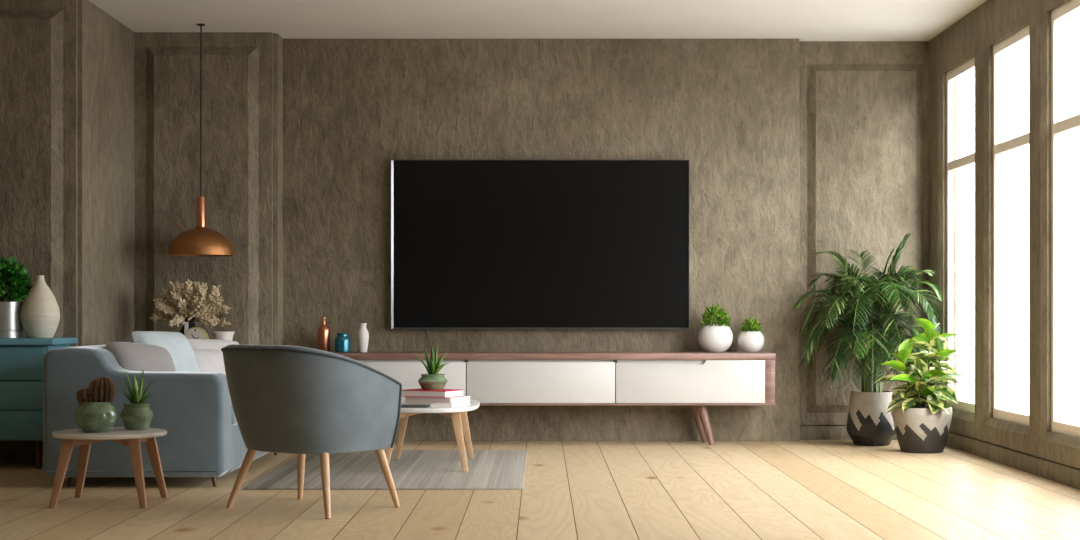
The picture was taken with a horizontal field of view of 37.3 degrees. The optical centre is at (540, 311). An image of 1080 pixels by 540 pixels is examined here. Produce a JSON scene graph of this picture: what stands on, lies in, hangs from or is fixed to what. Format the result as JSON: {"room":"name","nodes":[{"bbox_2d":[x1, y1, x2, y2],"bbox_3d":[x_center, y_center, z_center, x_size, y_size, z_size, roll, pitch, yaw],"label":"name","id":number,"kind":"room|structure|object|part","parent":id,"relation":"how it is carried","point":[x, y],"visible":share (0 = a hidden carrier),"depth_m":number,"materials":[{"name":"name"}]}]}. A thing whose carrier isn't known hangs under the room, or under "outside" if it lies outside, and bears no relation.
{"room":"living room","nodes":[
{"label":"living room","id":0,"kind":"room"},
{"bbox_2d":[0,302,22,337],"bbox_3d":[-3.115,0.047,9.330,0.180,0.212,0.180,0,0,0],"label":"pot","id":1,"kind":"object","parent":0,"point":[11,326],"depth_m":9.26,"materials":[{"name":"silver metal"}]},
{"bbox_2d":[0,0,134,461],"bbox_3d":[-3.735,-0.503,10.448,1.930,2.807,1.717,0,0,0],"label":"wall","id":2,"kind":"structure","parent":0,"point":[67,67],"depth_m":9.63,"materials":[{"name":"paint"}]},
{"bbox_2d":[135,32,282,344],"bbox_3d":[-2.485,-0.503,11.168,1.370,2.807,0.603,0,0,0],"label":"wall","id":3,"kind":"structure","parent":0,"point":[242,72],"depth_m":10.87,"materials":[{"name":"paint"}]},
{"bbox_2d":[89,0,986,40],"bbox_3d":[-0.860,-1.967,5.085,7.680,0.120,12.770,0,0,0],"label":"ceiling","id":4,"kind":"structure","parent":0,"point":[803,20],"depth_m":10.40,"materials":[{"name":"white paint"}]},
{"bbox_2d":[168,23,233,256],"bbox_3d":[-2.252,-1.141,10.600,0.428,1.533,0.428,0,0,0],"label":"pendant lamp","id":5,"kind":"object","parent":4,"relation":"hanging from","point":[200,241],"visible":1,"depth_m":10.50,"materials":[{"name":"orange metal"}]},
{"bbox_3d":[-2.252,-0.469,10.600,0.428,0.189,0.428,0,0,0],"label":"lamp shade","id":6,"kind":"part","parent":5,"relation":"part of","materials":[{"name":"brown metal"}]},
{"bbox_3d":[-2.252,-1.328,10.600,0.011,1.133,0.011,0,0,0],"label":"cord","id":7,"kind":"part","parent":5,"relation":"part of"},
{"bbox_2d":[0,440,1079,539],"bbox_3d":[-0.860,0.950,5.085,7.680,0.100,12.770,0,0,0],"label":"floor","id":8,"kind":"structure","parent":0,"point":[801,489],"depth_m":7.64,"materials":[{"name":"brown wood"}]},
{"bbox_2d":[0,338,77,468],"bbox_3d":[-3.467,0.526,9.335,1.386,0.747,0.500,0,0,0],"label":"dresser","id":9,"kind":"object","parent":8,"relation":"on","point":[21,359],"visible":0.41,"depth_m":9.12,"materials":[{"name":"teal paint"}]},
{"bbox_2d":[0,256,31,337],"bbox_3d":[-3.114,-0.089,9.331,0.305,0.484,0.313,0,0,-34],"label":"potted plant","id":10,"kind":"object","parent":9,"relation":"on","point":[11,326],"visible":1,"depth_m":9.27,"materials":[{"name":"green plant"}]},
{"bbox_3d":[-3.462,0.646,9.126,1.275,0.164,0.018,0,0,0],"label":"drawer","id":11,"kind":"part","parent":9,"relation":"part of","materials":[{"name":"teal paint"}]},
{"bbox_3d":[-3.462,0.477,9.126,1.275,0.162,0.018,0,0,0],"label":"drawer","id":12,"kind":"part","parent":9,"relation":"part of","materials":[{"name":"teal paint"}]},
{"bbox_3d":[-3.462,0.295,9.126,1.275,0.190,0.018,0,0,0],"label":"drawer","id":13,"kind":"part","parent":9,"relation":"part of","materials":[{"name":"teal paint"}]},
{"bbox_3d":[-2.890,0.818,9.200,0.043,0.165,0.044,0,0,0],"label":"leg","id":14,"kind":"part","parent":9,"relation":"part of","materials":[{"name":"brown wood"}]},
{"bbox_2d":[20,275,59,337],"bbox_3d":[-2.925,-0.030,9.345,0.224,0.367,0.224,0,0,0],"label":"vase","id":15,"kind":"object","parent":9,"relation":"on","point":[40,313],"visible":1,"depth_m":9.27,"materials":[{"name":"beige ceramic"}]},
{"bbox_2d":[49,427,167,507],"bbox_3d":[-2.033,0.731,7.545,0.528,0.338,0.500,0,0,0],"label":"side table","id":16,"kind":"object","parent":8,"relation":"on","point":[71,438],"visible":0.92,"depth_m":7.39,"materials":[{"name":"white wood"}]},
{"bbox_3d":[-2.211,0.742,7.379,0.131,0.316,0.055,0,0,-38],"label":"leg","id":17,"kind":"part","parent":16,"relation":"part of","materials":[{"name":"brown wood"}]},
{"bbox_3d":[-2.211,0.742,7.711,0.131,0.316,0.055,0,0,38],"label":"leg","id":18,"kind":"part","parent":16,"relation":"part of","materials":[{"name":"brown wood"}]},
{"bbox_2d":[74,376,117,432],"bbox_3d":[-2.085,0.432,7.500,0.198,0.260,0.198,0,0,0],"label":"cactus pot","id":19,"kind":"object","parent":16,"relation":"on","point":[95,412],"visible":1,"depth_m":7.45,"materials":[{"name":"green ceramic"}]},
{"bbox_3d":[-2.085,0.491,7.500,0.198,0.142,0.198,0,0,0],"label":"pot","id":20,"kind":"part","parent":19,"relation":"part of","materials":[{"name":"green ceramic"}]},
{"bbox_3d":[-1.855,0.742,7.379,0.131,0.316,0.055,0,0,38],"label":"leg","id":21,"kind":"part","parent":16,"relation":"part of","materials":[{"name":"brown wood"}]},
{"bbox_2d":[118,368,158,429],"bbox_3d":[-1.944,0.415,7.671,0.199,0.293,0.244,0,0,0],"label":"potted plant","id":22,"kind":"object","parent":16,"relation":"on","point":[137,414],"visible":1,"depth_m":7.62,"materials":[{"name":"green ceramic"}]},
{"bbox_3d":[-1.936,0.499,7.665,0.163,0.126,0.163,0,0,0],"label":"pot","id":23,"kind":"part","parent":22,"relation":"part of","materials":[{"name":"green ceramic"}]},
{"bbox_3d":[-1.855,0.742,7.711,0.131,0.316,0.055,0,0,-38],"label":"leg","id":24,"kind":"part","parent":16,"relation":"part of","materials":[{"name":"brown wood"}]},
{"bbox_2d":[43,344,276,486],"bbox_3d":[-2.075,0.542,9.150,0.940,0.720,2.000,0,0,0],"label":"sofa","id":25,"kind":"object","parent":8,"relation":"on","point":[203,438],"visible":0.45,"depth_m":8.15,"materials":[{"name":"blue fabric"}]},
{"bbox_3d":[-2.424,0.868,8.240,0.033,0.068,0.026,0,0,0],"label":"leg","id":26,"kind":"part","parent":25,"relation":"part of","materials":[{"name":"brown wood"}]},
{"bbox_3d":[-2.421,0.512,9.150,0.243,0.655,1.600,0,0,0],"label":"backrest","id":27,"kind":"part","parent":25,"relation":"part of","materials":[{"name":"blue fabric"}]},
{"bbox_2d":[106,342,175,371],"bbox_3d":[-2.135,0.322,8.600,0.407,0.325,0.260,0,0,-45],"label":"throw pillow","id":28,"kind":"object","parent":25,"relation":"on","point":[130,356],"visible":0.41,"depth_m":8.54,"materials":[{"name":"beige fabric"}]},
{"bbox_2d":[131,331,199,371],"bbox_3d":[-2.100,0.300,9.000,0.265,0.386,0.462,0,0,24],"label":"throw pillow","id":29,"kind":"object","parent":25,"relation":"on","point":[181,351],"visible":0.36,"depth_m":8.96,"materials":[{"name":"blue fabric"}]},
{"bbox_2d":[193,349,225,374],"bbox_3d":[-1.950,0.350,9.360,0.208,0.273,0.338,0,0,45],"label":"throw pillow","id":30,"kind":"object","parent":25,"relation":"on","point":[209,360],"visible":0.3,"depth_m":9.33,"materials":[{"name":"white fabric"}]},
{"bbox_2d":[188,339,238,349],"bbox_3d":[-1.985,0.333,9.660,0.466,0.344,0.243,0,0,-43],"label":"throw pillow","id":31,"kind":"object","parent":25,"relation":"on","point":[212,344],"visible":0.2,"depth_m":9.65,"materials":[{"name":"white fabric"}]},
{"bbox_3d":[-1.686,0.868,8.240,0.033,0.068,0.026,0,0,0],"label":"leg","id":32,"kind":"part","parent":25,"relation":"part of","materials":[{"name":"brown wood"}]},
{"bbox_2d":[231,402,237,425],"bbox_3d":[-1.955,0.535,9.150,0.700,0.140,1.530,0,0,0],"label":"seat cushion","id":33,"kind":"object","parent":25,"relation":"on","point":[233,419],"depth_m":8.40,"materials":[{"name":"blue fabric"}]},
{"bbox_3d":[-1.978,0.721,9.150,0.723,0.242,1.600,0,0,0],"label":"seat","id":34,"kind":"part","parent":25,"relation":"part of","materials":[{"name":"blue fabric"}]},
{"bbox_2d":[221,344,401,518],"bbox_3d":[-1.079,0.525,7.302,0.732,0.760,0.661,0,0,38],"label":"armchair","id":35,"kind":"object","parent":8,"relation":"on","point":[288,399],"visible":1,"depth_m":7.06,"materials":[{"name":"grey fabric"}]},
{"bbox_3d":[-1.374,0.757,7.355,0.145,0.294,0.041,0,0,-3],"label":"leg","id":36,"kind":"part","parent":35,"relation":"part of","materials":[{"name":"brown wood"}]},
{"bbox_3d":[-1.145,0.757,7.650,0.041,0.292,0.125,0,0,-11],"label":"leg","id":37,"kind":"part","parent":35,"relation":"part of","materials":[{"name":"brown wood"}]},
{"bbox_3d":[-1.060,0.622,7.326,0.571,0.012,0.473,0,0,38],"label":"seat","id":38,"kind":"part","parent":35,"relation":"part of","materials":[{"name":"grey fabric"}]},
{"bbox_3d":[-0.947,0.757,7.019,0.042,0.295,0.151,0,0,-12],"label":"leg","id":39,"kind":"part","parent":35,"relation":"part of","materials":[{"name":"brown wood"}]},
{"bbox_3d":[-0.708,0.757,7.364,0.123,0.292,0.041,0,0,-25],"label":"leg","id":40,"kind":"part","parent":35,"relation":"part of","materials":[{"name":"brown wood"}]},
{"bbox_2d":[243,450,526,489],"bbox_3d":[-0.798,0.894,9.190,1.414,0.012,2.200,0,0,0],"label":"area rug","id":41,"kind":"object","parent":8,"relation":"on","point":[415,469],"visible":0.8,"depth_m":8.85,"materials":[{"name":"grey fabric"}]},
{"bbox_2d":[385,399,479,471],"bbox_3d":[-0.643,0.708,9.265,0.572,0.360,1.040,0,0,0],"label":"coffee table","id":42,"kind":"object","parent":41,"relation":"on","point":[458,414],"visible":0.62,"depth_m":8.92,"materials":[{"name":"white wood"}]},
{"bbox_3d":[-0.836,0.721,8.914,0.131,0.333,0.055,0,0,-38],"label":"leg","id":43,"kind":"part","parent":42,"relation":"part of","materials":[{"name":"brown wood"}]},
{"bbox_3d":[-0.836,0.721,9.616,0.131,0.333,0.055,0,0,38],"label":"leg","id":44,"kind":"part","parent":42,"relation":"part of","materials":[{"name":"brown wood"}]},
{"bbox_2d":[401,405,428,407],"bbox_3d":[-0.715,0.521,8.865,0.180,0.012,0.101,0,0,3],"label":"magazine","id":45,"kind":"object","parent":42,"relation":"on","point":[402,406],"visible":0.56,"depth_m":8.82,"materials":[{"name":"grey paper"}]},
{"bbox_2d":[405,396,470,405],"bbox_3d":[-0.588,0.504,9.120,0.310,0.047,0.210,0,0,29],"label":"book","id":46,"kind":"object","parent":42,"relation":"on","point":[462,400],"visible":0.66,"depth_m":9.05,"materials":[{"name":"white paper"}]},
{"bbox_2d":[402,388,462,397],"bbox_3d":[-0.618,0.462,9.115,0.300,0.037,0.200,0,0,29],"label":"book","id":47,"kind":"object","parent":46,"relation":"on","point":[445,393],"visible":0.79,"depth_m":9.04,"materials":[{"name":"white paper"}]},
{"bbox_2d":[417,343,448,389],"bbox_3d":[-0.620,0.304,9.115,0.206,0.277,0.225,0,0,0],"label":"potted plant","id":48,"kind":"object","parent":47,"relation":"on","point":[432,380],"visible":1,"depth_m":9.07,"materials":[{"name":"green plant"}]},
{"bbox_3d":[-0.617,0.398,9.120,0.174,0.088,0.174,0,0,0],"label":"pot","id":49,"kind":"part","parent":48,"relation":"part of","materials":[{"name":"green ceramic"}]},
{"bbox_2d":[431,403,454,407],"bbox_3d":[-0.545,0.518,8.885,0.120,0.018,0.100,0,0,6],"label":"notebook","id":50,"kind":"object","parent":42,"relation":"on","point":[438,405],"visible":1,"depth_m":8.84,"materials":[{"name":"white paper"}]},
{"bbox_3d":[-0.451,0.721,8.914,0.131,0.333,0.055,0,0,38],"label":"leg","id":51,"kind":"part","parent":42,"relation":"part of","materials":[{"name":"brown wood"}]},
{"bbox_3d":[-0.451,0.721,9.616,0.131,0.333,0.055,0,0,-38],"label":"leg","id":52,"kind":"part","parent":42,"relation":"part of","materials":[{"name":"brown wood"}]},
{"bbox_2d":[332,352,775,444],"bbox_3d":[0.000,0.590,10.934,3.152,0.630,0.399,0,0,0],"label":"tv stand","id":53,"kind":"object","parent":8,"relation":"on","point":[696,380],"visible":0.61,"depth_m":10.74,"materials":[{"name":"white wood"}]},
{"bbox_2d":[317,317,329,351],"bbox_3d":[-1.487,0.156,10.950,0.088,0.239,0.088,0,0,0],"label":"bottle","id":54,"kind":"object","parent":53,"relation":"on","point":[323,332],"visible":0.88,"depth_m":10.91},
{"bbox_2d":[335,333,350,351],"bbox_3d":[-1.354,0.210,10.930,0.110,0.131,0.110,0,0,0],"label":"jar","id":55,"kind":"object","parent":53,"relation":"on","point":[342,341],"visible":1,"depth_m":10.89,"materials":[{"name":"glass"}]},
{"bbox_2d":[357,323,368,351],"bbox_3d":[-1.217,0.176,10.940,0.081,0.199,0.081,0,0,0],"label":"textured vase","id":56,"kind":"object","parent":53,"relation":"on","point":[362,334],"visible":1,"depth_m":10.91,"materials":[{"name":"white ceramic"}]},
{"bbox_3d":[-1.005,0.475,10.748,1.000,0.274,0.018,0,0,0],"label":"door","id":57,"kind":"part","parent":53,"relation":"part of","materials":[{"name":"white paint"}]},
{"bbox_3d":[0.000,0.468,10.776,3.010,0.290,0.010,0,0,0],"label":"panel","id":58,"kind":"part","parent":53,"relation":"part of","materials":[{"name":"brown wood"}]},
{"bbox_3d":[-0.001,0.475,10.748,0.997,0.274,0.018,0,0,0],"label":"door","id":59,"kind":"part","parent":53,"relation":"part of","materials":[{"name":"white paint"}]},
{"bbox_3d":[1.004,0.468,10.748,1.002,0.288,0.018,0,0,0],"label":"door","id":60,"kind":"part","parent":53,"relation":"part of","materials":[{"name":"white paint"}]},
{"bbox_3d":[1.086,0.761,11.041,0.132,0.288,0.074,0,0,0],"label":"leg","id":61,"kind":"part","parent":53,"relation":"part of","materials":[{"name":"brown wood"}]},
{"bbox_3d":[1.109,0.761,10.843,0.128,0.288,0.071,0,0,35],"label":"leg","id":62,"kind":"part","parent":53,"relation":"part of","materials":[{"name":"brown wood"}]},
{"bbox_2d":[698,303,732,351],"bbox_3d":[1.193,0.107,10.950,0.240,0.337,0.240,0,0,0],"label":"potted herb","id":63,"kind":"object","parent":53,"relation":"on","point":[718,336],"visible":1,"depth_m":10.88,"materials":[{"name":"white ceramic"}]},
{"bbox_2d":[738,317,763,351],"bbox_3d":[1.437,0.155,10.950,0.182,0.242,0.182,0,0,0],"label":"potted herb","id":64,"kind":"object","parent":53,"relation":"on","point":[751,338],"visible":1,"depth_m":10.89,"materials":[{"name":"white ceramic"}]},
{"bbox_2d":[792,232,942,445],"bbox_3d":[2.197,0.179,10.779,1.009,1.442,0.859,0,0,0],"label":"potted palm","id":65,"kind":"object","parent":8,"relation":"on","point":[868,423],"visible":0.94,"depth_m":10.69,"materials":[{"name":"plant"}]},
{"bbox_2d":[874,318,968,452],"bbox_3d":[2.448,0.470,10.279,0.587,0.859,0.589,0,0,0],"label":"rubber plant","id":66,"kind":"object","parent":8,"relation":"on","point":[920,427],"visible":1,"depth_m":10.20,"materials":[{"name":"green plant"}]},
{"bbox_3d":[2.420,0.525,10.214,0.027,0.232,0.054,0,0,31],"label":"stem","id":67,"kind":"part","parent":66,"relation":"part of","materials":[{"name":"green plant"}]},
{"bbox_3d":[2.455,0.755,10.310,0.378,0.290,0.378,0,0,0],"label":"pot","id":68,"kind":"part","parent":66,"relation":"part of","materials":[{"name":"ceramic"}]},
{"bbox_3d":[2.476,0.385,10.275,0.024,0.510,0.066,0,0,-40],"label":"stem","id":69,"kind":"part","parent":66,"relation":"part of","materials":[{"name":"green plant"}]},
{"bbox_3d":[-2.320,0.578,10.450,0.720,0.646,0.440,0,0,0],"label":"table","id":70,"kind":"object","parent":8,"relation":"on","visible":0},
{"bbox_2d":[149,279,230,334],"bbox_3d":[-2.314,0.020,10.504,0.508,0.470,0.373,0,0,23],"label":"bouquet","id":71,"kind":"object","parent":70,"relation":"on","point":[186,303],"visible":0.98,"depth_m":10.45,"materials":[{"name":"beige plant"}]},
{"bbox_2d":[184,327,208,338],"bbox_3d":[-2.222,0.176,10.299,0.158,0.158,0.045,0,0,0],"label":"desk clock","id":72,"kind":"object","parent":70,"relation":"on","point":[194,332],"visible":0.48,"depth_m":10.28,"materials":[{"name":"gold metal"}]},
{"bbox_2d":[212,305,233,340],"bbox_3d":[-2.070,0.105,10.420,0.144,0.300,0.144,0,0,0],"label":"planter","id":73,"kind":"object","parent":70,"relation":"on","point":[217,335],"visible":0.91,"depth_m":10.39,"materials":[{"name":"ceramic"}]},
{"bbox_3d":[-2.070,0.191,10.420,0.144,0.128,0.144,0,0,0],"label":"pot","id":74,"kind":"part","parent":73,"relation":"part of","materials":[{"name":"white ceramic"}]},
{"bbox_2d":[283,39,798,440],"bbox_3d":[-0.004,-0.503,11.313,3.613,2.807,0.313,0,0,0],"label":"wall","id":75,"kind":"structure","parent":0,"point":[729,108],"depth_m":11.16,"materials":[{"name":"paint"}]},
{"bbox_2d":[391,160,688,328],"bbox_3d":[-0.007,-0.468,11.116,2.066,1.172,0.082,0,0,0],"label":"television","id":76,"kind":"object","parent":75,"relation":"attached to","point":[476,244],"visible":1,"depth_m":11.09,"materials":[{"name":"black plastic"}]},
{"bbox_2d":[698,324,732,351],"bbox_3d":[1.193,0.179,10.950,0.240,0.192,0.240,0,0,0],"label":"pot","id":77,"kind":"object","parent":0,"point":[711,337],"depth_m":10.86,"materials":[{"name":"white ceramic"}]},
{"bbox_2d":[738,331,763,351],"bbox_3d":[1.437,0.202,10.950,0.182,0.146,0.182,0,0,0],"label":"pot","id":78,"kind":"object","parent":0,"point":[748,341],"depth_m":10.88,"materials":[{"name":"white ceramic"}]},
{"bbox_2d":[846,390,895,445],"bbox_3d":[2.240,0.719,10.840,0.336,0.362,0.336,0,0,0],"label":"pot","id":79,"kind":"object","parent":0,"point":[868,423],"depth_m":10.71,"materials":[{"name":"ceramic"}]},
{"bbox_2d":[799,41,955,425],"bbox_3d":[2.366,-0.503,11.352,1.127,2.807,0.235,0,0,0],"label":"wall","id":80,"kind":"structure","parent":0,"point":[864,105],"depth_m":11.24,"materials":[{"name":"paint"}]},
{"bbox_2d":[799,426,896,439],"bbox_3d":[2.266,0.852,11.279,0.926,0.097,0.022,0,0,0],"label":"baseboard","id":81,"kind":"structure","parent":80,"relation":"attached to","point":[805,432],"depth_m":11.27,"materials":[{"name":"paint"}]},
{"bbox_2d":[929,0,1079,469],"bbox_3d":[2.772,-0.503,5.035,0.085,2.807,12.470,0,0,0],"label":"wall","id":82,"kind":"structure","parent":0,"point":[975,34],"depth_m":9.82,"materials":[{"name":"paint"}]},
{"bbox_2d":[946,57,974,413],"bbox_3d":[2.793,-0.492,10.533,0.037,2.285,0.835,0,0,0],"label":"window","id":83,"kind":"structure","parent":82,"relation":"in","point":[966,67],"depth_m":10.91,"materials":[{"name":"beige paint"}]},
{"bbox_2d":[993,25,1028,425],"bbox_3d":[2.793,-0.492,9.408,0.037,2.285,0.835,0,0,0],"label":"window","id":84,"kind":"structure","parent":82,"relation":"in","point":[1022,35],"depth_m":9.78,"materials":[{"name":"beige paint"}]},
{"bbox_2d":[946,432,1079,488],"bbox_3d":[2.737,0.852,5.045,0.021,0.097,12.489,0,0,0],"label":"baseboard","id":85,"kind":"structure","parent":82,"relation":"attached to","point":[1063,474],"depth_m":9.14,"materials":[{"name":"paint"}]},
{"bbox_2d":[1051,0,1079,437],"bbox_3d":[2.793,-0.492,8.283,0.037,2.285,0.835,0,0,0],"label":"window","id":86,"kind":"structure","parent":82,"relation":"in","point":[1070,7],"depth_m":8.66,"materials":[{"name":"beige paint"}]}
]}

